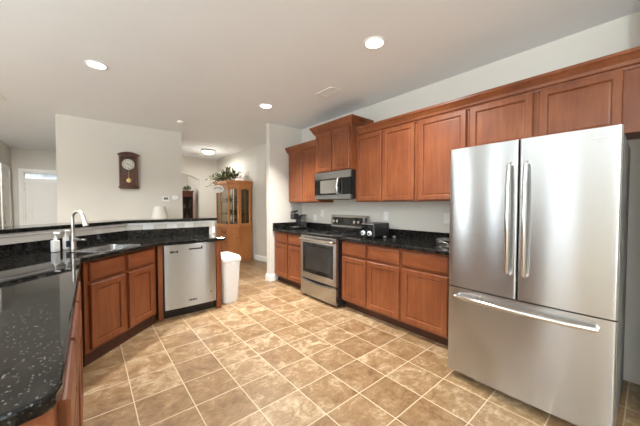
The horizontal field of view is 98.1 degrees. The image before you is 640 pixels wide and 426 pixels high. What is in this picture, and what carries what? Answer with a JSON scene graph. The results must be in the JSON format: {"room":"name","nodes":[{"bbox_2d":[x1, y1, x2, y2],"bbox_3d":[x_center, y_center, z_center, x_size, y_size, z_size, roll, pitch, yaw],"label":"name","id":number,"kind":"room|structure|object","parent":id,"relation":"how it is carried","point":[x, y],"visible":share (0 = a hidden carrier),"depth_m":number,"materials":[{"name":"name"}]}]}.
{"room":"kitchen","nodes":[
{"label":"kitchen","id":0,"kind":"room"},
{"bbox_2d":[0,140,12,226],"bbox_3d":[-7.186,-0.221,6.271,0.120,2.740,1.450,-1,2,-40],"label":"wall","id":1,"kind":"structure","parent":0,"point":[5,150],"depth_m":6.43,"materials":[{"name":"paint"}]},
{"bbox_2d":[0,163,11,225],"bbox_3d":[-7.110,0.031,6.304,0.030,2.235,0.890,-1,2,-40],"label":"door","id":2,"kind":"structure","parent":1,"relation":"in","point":[5,183],"depth_m":6.25,"materials":[{"name":"white paint"}]},
{"bbox_2d":[11,148,55,225],"bbox_3d":[-7.079,-0.254,7.404,1.740,2.740,0.150,-1,2,-40],"label":"wall","id":3,"kind":"structure","parent":0,"point":[20,158],"depth_m":6.97,"materials":[{"name":"paint"}]},
{"bbox_2d":[18,168,57,224],"bbox_3d":[-7.151,-0.004,7.329,1.065,2.245,0.165,-1,2,-40],"label":"door","id":4,"kind":"structure","parent":3,"relation":"in","point":[37,191],"depth_m":7.16,"materials":[{"name":"white paint"}]},
{"bbox_2d":[0,220,214,309],"bbox_3d":[-1.996,0.717,2.100,1.381,1.105,4.164,0,2,-7],"label":"wall","id":5,"kind":"structure","parent":0,"point":[36,237],"depth_m":2.93,"materials":[{"name":"paint"}]},
{"bbox_2d":[0,226,208,257],"bbox_3d":[-1.937,0.306,2.042,1.205,0.102,3.935,0,2,-8],"label":"backsplash","id":6,"kind":"structure","parent":5,"relation":"attached to","point":[16,249],"depth_m":3.02,"materials":[{"name":"black stone"}]},
{"bbox_2d":[0,217,217,233],"bbox_3d":[-2.085,0.146,2.112,1.611,0.035,4.438,0,2,-7],"label":"bar","id":7,"kind":"object","parent":5,"relation":"on","point":[36,227],"visible":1,"depth_m":2.94,"materials":[{"name":"black stone"}]},
{"bbox_2d":[143,225,153,229],"bbox_3d":[-2.213,0.181,3.579,0.116,0.072,0.010,-1,2,-40],"label":"outlet","id":8,"kind":"object","parent":5,"relation":"attached to","point":[145,227],"visible":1,"depth_m":3.58,"materials":[{"name":"white plastic"}]},
{"bbox_2d":[167,224,176,227],"bbox_3d":[-2.003,0.176,3.755,0.116,0.072,0.010,-1,2,-40],"label":"outlet","id":9,"kind":"object","parent":5,"relation":"attached to","point":[168,225],"visible":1,"depth_m":3.75,"materials":[{"name":"white plastic"}]},
{"bbox_2d":[185,223,192,227],"bbox_3d":[-1.837,0.172,3.894,0.116,0.072,0.010,-1,2,-40],"label":"outlet","id":10,"kind":"object","parent":5,"relation":"attached to","point":[186,224],"visible":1,"depth_m":3.89,"materials":[{"name":"white plastic"}]},
{"bbox_2d":[55,114,182,222],"bbox_3d":[-3.445,-0.183,4.951,1.800,2.740,0.120,-1,2,-40],"label":"wall","id":11,"kind":"structure","parent":0,"point":[87,159],"depth_m":4.75,"materials":[{"name":"paint"}]},
{"bbox_2d":[117,152,139,188],"bbox_3d":[-3.350,-0.744,4.860,0.316,0.637,0.115,-1,2,-40],"label":"wall clock","id":12,"kind":"object","parent":11,"relation":"attached to","point":[128,161],"visible":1,"depth_m":4.86,"materials":[{"name":"brown wood"}]},
{"bbox_2d":[162,196,169,200],"bbox_3d":[-2.931,-0.272,5.285,0.120,0.096,0.024,-1,2,-40],"label":"thermostat","id":13,"kind":"object","parent":11,"relation":"attached to","point":[164,198],"visible":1,"depth_m":5.27,"materials":[{"name":"white plastic"}]},
{"bbox_2d":[182,174,187,190],"bbox_3d":[-6.158,-0.326,9.916,2.900,2.740,0.120,-1,2,-40],"label":"wall","id":14,"kind":"structure","parent":0,"point":[184,177],"depth_m":10.62,"materials":[{"name":"paint"}]},
{"bbox_2d":[188,176,198,216],"bbox_3d":[-4.193,-0.321,9.736,0.120,2.740,2.680,-1,2,-40],"label":"wall","id":15,"kind":"structure","parent":0,"point":[192,182],"depth_m":10.03,"materials":[{"name":"paint"}]},
{"bbox_2d":[182,156,217,234],"bbox_3d":[-3.854,-0.276,8.194,1.980,2.740,0.120,-1,2,-40],"label":"wall","id":16,"kind":"structure","parent":0,"point":[200,169],"depth_m":8.40,"materials":[{"name":"paint"}]},
{"bbox_2d":[217,144,266,258],"bbox_3d":[-2.163,-0.258,7.577,0.180,2.740,3.000,-1,2,-40],"label":"wall","id":17,"kind":"structure","parent":0,"point":[252,160],"depth_m":6.76,"materials":[{"name":"paint"}]},
{"bbox_2d":[255,255,266,261],"bbox_3d":[-0.970,1.093,6.133,0.072,0.122,1.797,-2,2,-42],"label":"baseboard","id":18,"kind":"structure","parent":17,"relation":"attached to","point":[257,257],"depth_m":6.60,"materials":[{"name":"white paint"}]},
{"bbox_2d":[266,123,301,279],"bbox_3d":[-0.643,-0.186,5.067,0.685,2.740,0.120,-1,2,-40],"label":"wall","id":19,"kind":"structure","parent":0,"point":[279,208],"depth_m":4.89,"materials":[{"name":"paint"}]},
{"bbox_2d":[266,273,276,281],"bbox_3d":[-0.651,1.123,5.098,0.696,0.122,0.152,-1,2,-40],"label":"baseboard","id":20,"kind":"structure","parent":19,"relation":"attached to","point":[269,277],"depth_m":4.86,"materials":[{"name":"white paint"}]},
{"bbox_2d":[0,0,639,159],"bbox_3d":[-3.220,-1.532,2.478,8.500,0.100,16.200,-1,2,-40],"label":"ceiling","id":21,"kind":"structure","parent":0,"point":[209,66],"depth_m":2.62,"materials":[{"name":"paint"}]},
{"bbox_2d":[84,60,107,69],"bbox_3d":[-2.252,-1.487,2.794,0.194,0.009,0.194,-1,2,-40],"label":"recessed light","id":22,"kind":"object","parent":21,"relation":"in","point":[95,64],"visible":1,"depth_m":2.78,"materials":[{"name":"white paint"}]},
{"bbox_2d":[201,149,214,154],"bbox_3d":[-2.867,-1.556,7.118,0.350,0.120,0.348,-1,2,-40],"label":"flush ceiling light","id":23,"kind":"object","parent":21,"relation":"attached to","point":[204,151],"visible":1,"depth_m":7.01,"materials":[{"name":"white glass"}]},
{"bbox_2d":[259,104,272,108],"bbox_3d":[-0.772,-1.520,3.955,0.194,0.009,0.194,-1,2,-40],"label":"recessed light","id":24,"kind":"object","parent":21,"relation":"in","point":[265,106],"visible":1,"depth_m":3.95,"materials":[{"name":"white paint"}]},
{"bbox_2d":[316,86,340,97],"bbox_3d":[0.104,-1.506,3.463,0.160,0.008,0.310,-1,2,-40],"label":"ceiling vent","id":25,"kind":"object","parent":21,"relation":"in","point":[325,95],"visible":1,"depth_m":3.44,"materials":[{"name":"white metal"}]},
{"bbox_2d":[363,36,385,49],"bbox_3d":[0.473,-1.476,2.415,0.194,0.009,0.194,-1,2,-40],"label":"recessed light","id":26,"kind":"object","parent":21,"relation":"in","point":[373,42],"visible":1,"depth_m":2.40,"materials":[{"name":"white paint"}]},
{"bbox_2d":[82,259,639,425],"bbox_3d":[-3.220,1.307,2.559,8.500,0.100,16.200,-1,2,-40],"label":"floor","id":27,"kind":"structure","parent":0,"point":[278,354],"depth_m":2.17,"materials":[{"name":"tile"}]},
{"bbox_2d":[20,281,83,425],"bbox_3d":[-1.458,0.856,1.246,0.585,0.876,2.026,-1,2,-40],"label":"base cabinet","id":28,"kind":"object","parent":27,"relation":"on","point":[68,410],"visible":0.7,"depth_m":0.86,"materials":[{"name":"brown wood"}]},
{"bbox_2d":[0,226,224,425],"bbox_3d":[-1.727,0.325,2.045,1.622,0.139,3.927,0,2,-12],"label":"countertop","id":29,"kind":"structure","parent":28,"relation":"on","point":[39,285],"depth_m":1.12,"materials":[{"name":"black stone"}]},
{"bbox_2d":[51,232,59,251],"bbox_3d":[-2.337,0.258,2.458,0.061,0.173,0.052,0,2,5],"label":"soap dispenser","id":30,"kind":"object","parent":29,"relation":"on","point":[55,244],"visible":1,"depth_m":2.45,"materials":[{"name":"white plastic"}]},
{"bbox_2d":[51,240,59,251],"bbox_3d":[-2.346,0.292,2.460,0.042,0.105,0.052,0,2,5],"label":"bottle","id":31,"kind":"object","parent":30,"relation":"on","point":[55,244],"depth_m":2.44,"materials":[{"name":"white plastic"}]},
{"bbox_2d":[62,230,69,249],"bbox_3d":[-2.358,0.249,2.588,0.057,0.183,0.042,0,2,5],"label":"soap dispenser","id":32,"kind":"object","parent":29,"relation":"on","point":[65,238],"visible":1,"depth_m":2.58,"materials":[{"name":"white plastic"}]},
{"bbox_2d":[62,237,69,249],"bbox_3d":[-2.370,0.283,2.590,0.034,0.115,0.042,0,2,5],"label":"bottle","id":33,"kind":"object","parent":32,"relation":"on","point":[66,245],"depth_m":2.57,"materials":[{"name":"white plastic"}]},
{"bbox_2d":[69,210,88,248],"bbox_3d":[-2.288,0.156,2.634,0.189,0.367,0.059,0,2,5],"label":"faucet","id":34,"kind":"object","parent":29,"relation":"on","point":[73,239],"visible":1,"depth_m":2.62,"materials":[{"name":"silver metal"}]},
{"bbox_2d":[69,244,140,275],"bbox_3d":[-2.042,0.444,2.673,0.349,0.218,0.494,0,2,5],"label":"sink","id":35,"kind":"object","parent":29,"relation":"in","point":[111,247],"visible":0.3,"depth_m":2.76,"materials":[{"name":"metal"}]},
{"bbox_2d":[81,247,155,366],"bbox_3d":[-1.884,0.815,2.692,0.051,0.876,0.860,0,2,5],"label":"base cabinet","id":36,"kind":"object","parent":27,"relation":"on","point":[118,292],"visible":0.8,"depth_m":2.55,"materials":[{"name":"brown wood"}]},
{"bbox_2d":[155,245,163,321],"bbox_3d":[-1.922,0.798,3.290,0.050,0.876,0.325,-1,2,-40],"label":"filler panel","id":37,"kind":"object","parent":27,"relation":"on","point":[159,315],"visible":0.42,"depth_m":3.17,"materials":[{"name":"brown wood"}]},
{"bbox_2d":[182,191,193,217],"bbox_3d":[-4.669,0.147,9.553,0.560,1.815,0.390,-1,2,-40],"label":"curio cabinet","id":38,"kind":"object","parent":27,"relation":"on","point":[187,196],"visible":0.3,"depth_m":9.68,"materials":[{"name":"brown wood"}]},
{"bbox_2d":[182,185,190,190],"bbox_3d":[-4.633,-0.872,9.549,0.380,0.204,0.415,-1,2,-40],"label":"fern","id":39,"kind":"object","parent":38,"relation":"on","point":[184,187],"visible":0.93,"depth_m":9.56,"materials":[{"name":"green plant"}]},
{"bbox_2d":[162,241,215,318],"bbox_3d":[-1.728,0.792,3.566,0.588,0.872,0.581,-1,2,-40],"label":"dishwasher","id":40,"kind":"object","parent":27,"relation":"on","point":[189,269],"visible":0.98,"depth_m":3.33,"materials":[{"name":"grey metal"}]},
{"bbox_2d":[214,240,220,307],"bbox_3d":[-1.494,0.783,3.804,0.060,0.876,0.595,-1,2,-40],"label":"end panel","id":41,"kind":"object","parent":27,"relation":"on","point":[217,303],"visible":0.34,"depth_m":3.58,"materials":[{"name":"brown wood"}]},
{"bbox_2d":[221,252,240,303],"bbox_3d":[-1.315,0.889,3.894,0.284,0.658,0.396,-2,2,-44],"label":"trash can","id":42,"kind":"object","parent":27,"relation":"on","point":[230,262],"visible":0.8,"depth_m":3.75,"materials":[{"name":"white plastic"}]},
{"bbox_2d":[214,180,251,259],"bbox_3d":[-2.262,0.169,7.081,0.565,1.915,1.240,-1,2,-40],"label":"china hutch","id":43,"kind":"object","parent":27,"relation":"on","point":[238,236],"visible":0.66,"depth_m":6.72,"materials":[{"name":"brown wood"}]},
{"bbox_2d":[212,182,223,192],"bbox_3d":[-2.436,-0.613,6.698,0.313,0.268,0.116,0,2,8],"label":"plaque","id":44,"kind":"object","parent":43,"relation":"hanging from","point":[217,188],"visible":1,"depth_m":6.64,"materials":[{"name":"ceramic"}]},
{"bbox_2d":[206,166,242,187],"bbox_3d":[-2.448,-0.908,7.070,0.806,0.558,1.396,-1,2,-40],"label":"greenery","id":45,"kind":"object","parent":43,"relation":"on","point":[224,176],"visible":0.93,"depth_m":6.88,"materials":[{"name":"green plant"}]},
{"bbox_2d":[275,231,302,287],"bbox_3d":[-0.302,0.756,4.718,0.595,0.876,0.885,-1,2,-40],"label":"base cabinet","id":46,"kind":"object","parent":27,"relation":"on","point":[287,245],"visible":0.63,"depth_m":4.54,"materials":[{"name":"brown wood"}]},
{"bbox_2d":[273,222,330,234],"bbox_3d":[-0.301,0.248,4.702,0.635,0.139,0.891,-1,2,-40],"label":"countertop","id":47,"kind":"structure","parent":46,"relation":"on","point":[284,227],"depth_m":4.80,"materials":[{"name":"black stone"}]},
{"bbox_2d":[290,210,306,228],"bbox_3d":[-0.378,0.110,4.894,0.240,0.328,0.198,-1,2,-38],"label":"coffee maker","id":48,"kind":"object","parent":47,"relation":"on","point":[300,219],"visible":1,"depth_m":4.87,"materials":[{"name":"black plastic"}]},
{"bbox_2d":[299,215,369,306],"bbox_3d":[0.185,0.627,4.022,0.726,1.175,0.774,-1,2,-40],"label":"range","id":49,"kind":"object","parent":27,"relation":"on","point":[321,251],"visible":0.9,"depth_m":3.83,"materials":[{"name":"silver metal"}]},
{"bbox_2d":[301,230,360,237],"bbox_3d":[0.199,0.300,4.024,0.600,0.016,0.774,-1,2,-40],"label":"cooktop","id":50,"kind":"object","parent":49,"relation":"in","point":[328,233],"depth_m":3.97,"materials":[{"name":"black glass"}]},
{"bbox_2d":[342,241,404,328],"bbox_3d":[0.779,0.794,3.428,0.595,0.876,0.878,-1,2,-40],"label":"base cabinet","id":51,"kind":"object","parent":27,"relation":"on","point":[371,274],"visible":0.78,"depth_m":3.19,"materials":[{"name":"brown wood"}]},
{"bbox_2d":[401,249,449,345],"bbox_3d":[1.260,0.810,2.853,0.595,0.876,0.620,-1,2,-40],"label":"base cabinet","id":52,"kind":"object","parent":27,"relation":"on","point":[425,284],"visible":0.59,"depth_m":2.69,"materials":[{"name":"brown wood"}]},
{"bbox_2d":[340,228,448,255],"bbox_3d":[0.978,0.292,3.176,0.635,0.139,1.498,-1,2,-40],"label":"countertop","id":53,"kind":"structure","parent":52,"relation":"on","point":[422,241],"depth_m":3.17,"materials":[{"name":"black stone"}]},
{"bbox_2d":[361,222,388,237],"bbox_3d":[0.702,0.220,3.575,0.362,0.186,0.206,-1,2,-40],"label":"toaster","id":54,"kind":"object","parent":53,"relation":"on","point":[373,229],"visible":1,"depth_m":3.49,"materials":[{"name":"black plastic"}]},
{"bbox_2d":[448,124,630,425],"bbox_3d":[1.594,0.395,2.070,0.964,1.752,0.904,-1,2,-40],"label":"refrigerator","id":55,"kind":"object","parent":27,"relation":"on","point":[538,233],"visible":1,"depth_m":1.71,"materials":[{"name":"grey metal"}]},
{"bbox_3d":[-2.865,0.822,4.957,0.900,0.730,0.340,-1,2,-40],"label":"console table","id":56,"kind":"object","parent":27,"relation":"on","visible":0},
{"bbox_2d":[151,206,167,218],"bbox_3d":[-2.854,0.169,4.948,0.310,0.575,0.310,-1,2,-40],"label":"table lamp","id":57,"kind":"object","parent":56,"relation":"on","point":[158,211],"visible":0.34,"depth_m":4.86,"materials":[{"name":"white fabric"}]},
{"bbox_2d":[302,11,639,384],"bbox_3d":[2.340,-0.103,2.192,0.195,2.740,8.360,-1,2,-40],"label":"wall","id":58,"kind":"structure","parent":0,"point":[623,33],"depth_m":2.59,"materials":[{"name":"paint"}]},
{"bbox_2d":[273,222,330,229],"bbox_3d":[-0.299,0.229,4.703,0.630,0.102,0.891,-1,2,-40],"label":"backsplash","id":59,"kind":"structure","parent":58,"relation":"attached to","point":[325,226],"depth_m":4.92,"materials":[{"name":"black stone"}]},
{"bbox_2d":[285,139,332,202],"bbox_3d":[-0.213,-0.668,4.777,0.369,0.977,0.914,-1,2,-40],"label":"upper cabinet","id":60,"kind":"object","parent":58,"relation":"attached to","point":[302,157],"visible":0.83,"depth_m":4.66,"materials":[{"name":"brown wood"}]},
{"bbox_2d":[309,114,373,173],"bbox_3d":[0.295,-0.950,4.097,0.444,0.699,0.903,-1,2,-40],"label":"upper cabinet","id":61,"kind":"object","parent":58,"relation":"attached to","point":[335,139],"visible":0.83,"depth_m":3.88,"materials":[{"name":"brown wood"}]},
{"bbox_2d":[315,169,355,199],"bbox_3d":[0.291,-0.398,4.109,0.445,0.401,0.762,-1,2,-40],"label":"microwave","id":62,"kind":"object","parent":61,"relation":"attached to","point":[335,185],"visible":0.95,"depth_m":3.93,"materials":[{"name":"silver metal"}]},
{"bbox_2d":[384,212,387,219],"bbox_3d":[0.893,0.042,3.764,0.010,0.116,0.072,-1,2,-40],"label":"outlet","id":63,"kind":"object","parent":58,"relation":"attached to","point":[385,213],"visible":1,"depth_m":3.76,"materials":[{"name":"white plastic"}]},
{"bbox_2d":[356,122,423,201],"bbox_3d":[0.883,-0.590,3.506,0.325,0.893,0.905,-1,2,-40],"label":"upper cabinet","id":64,"kind":"object","parent":58,"relation":"attached to","point":[386,160],"visible":0.91,"depth_m":3.34,"materials":[{"name":"brown wood"}]},
{"bbox_2d":[356,46,639,135],"bbox_3d":[1.324,-1.040,2.697,0.068,0.114,2.549,-1,2,-40],"label":"crown molding","id":65,"kind":"structure","parent":64,"relation":"attached to","point":[628,59],"depth_m":2.27,"materials":[{"name":"brown wood"}]},
{"bbox_2d":[389,228,448,241],"bbox_3d":[1.214,0.268,3.372,0.020,0.102,1.498,-1,2,-40],"label":"backsplash","id":66,"kind":"structure","parent":58,"relation":"attached to","point":[424,235],"depth_m":3.35,"materials":[{"name":"black stone"}]},
{"bbox_2d":[416,109,469,200],"bbox_3d":[1.350,-0.574,2.948,0.325,0.893,0.549,-1,2,-40],"label":"upper cabinet","id":67,"kind":"object","parent":58,"relation":"attached to","point":[437,136],"visible":0.64,"depth_m":2.86,"materials":[{"name":"brown wood"}]},
{"bbox_2d":[444,213,449,223],"bbox_3d":[1.429,0.060,3.124,0.010,0.116,0.072,-1,2,-40],"label":"outlet","id":68,"kind":"object","parent":58,"relation":"attached to","point":[446,215],"visible":0.91,"depth_m":3.12,"materials":[{"name":"white plastic"}]},
{"bbox_2d":[469,67,639,146],"bbox_3d":[1.899,-0.776,2.286,0.325,0.450,1.160,-1,2,-40],"label":"upper cabinet","id":69,"kind":"object","parent":58,"relation":"attached to","point":[612,98],"visible":0.73,"depth_m":2.10,"materials":[{"name":"brown wood"}]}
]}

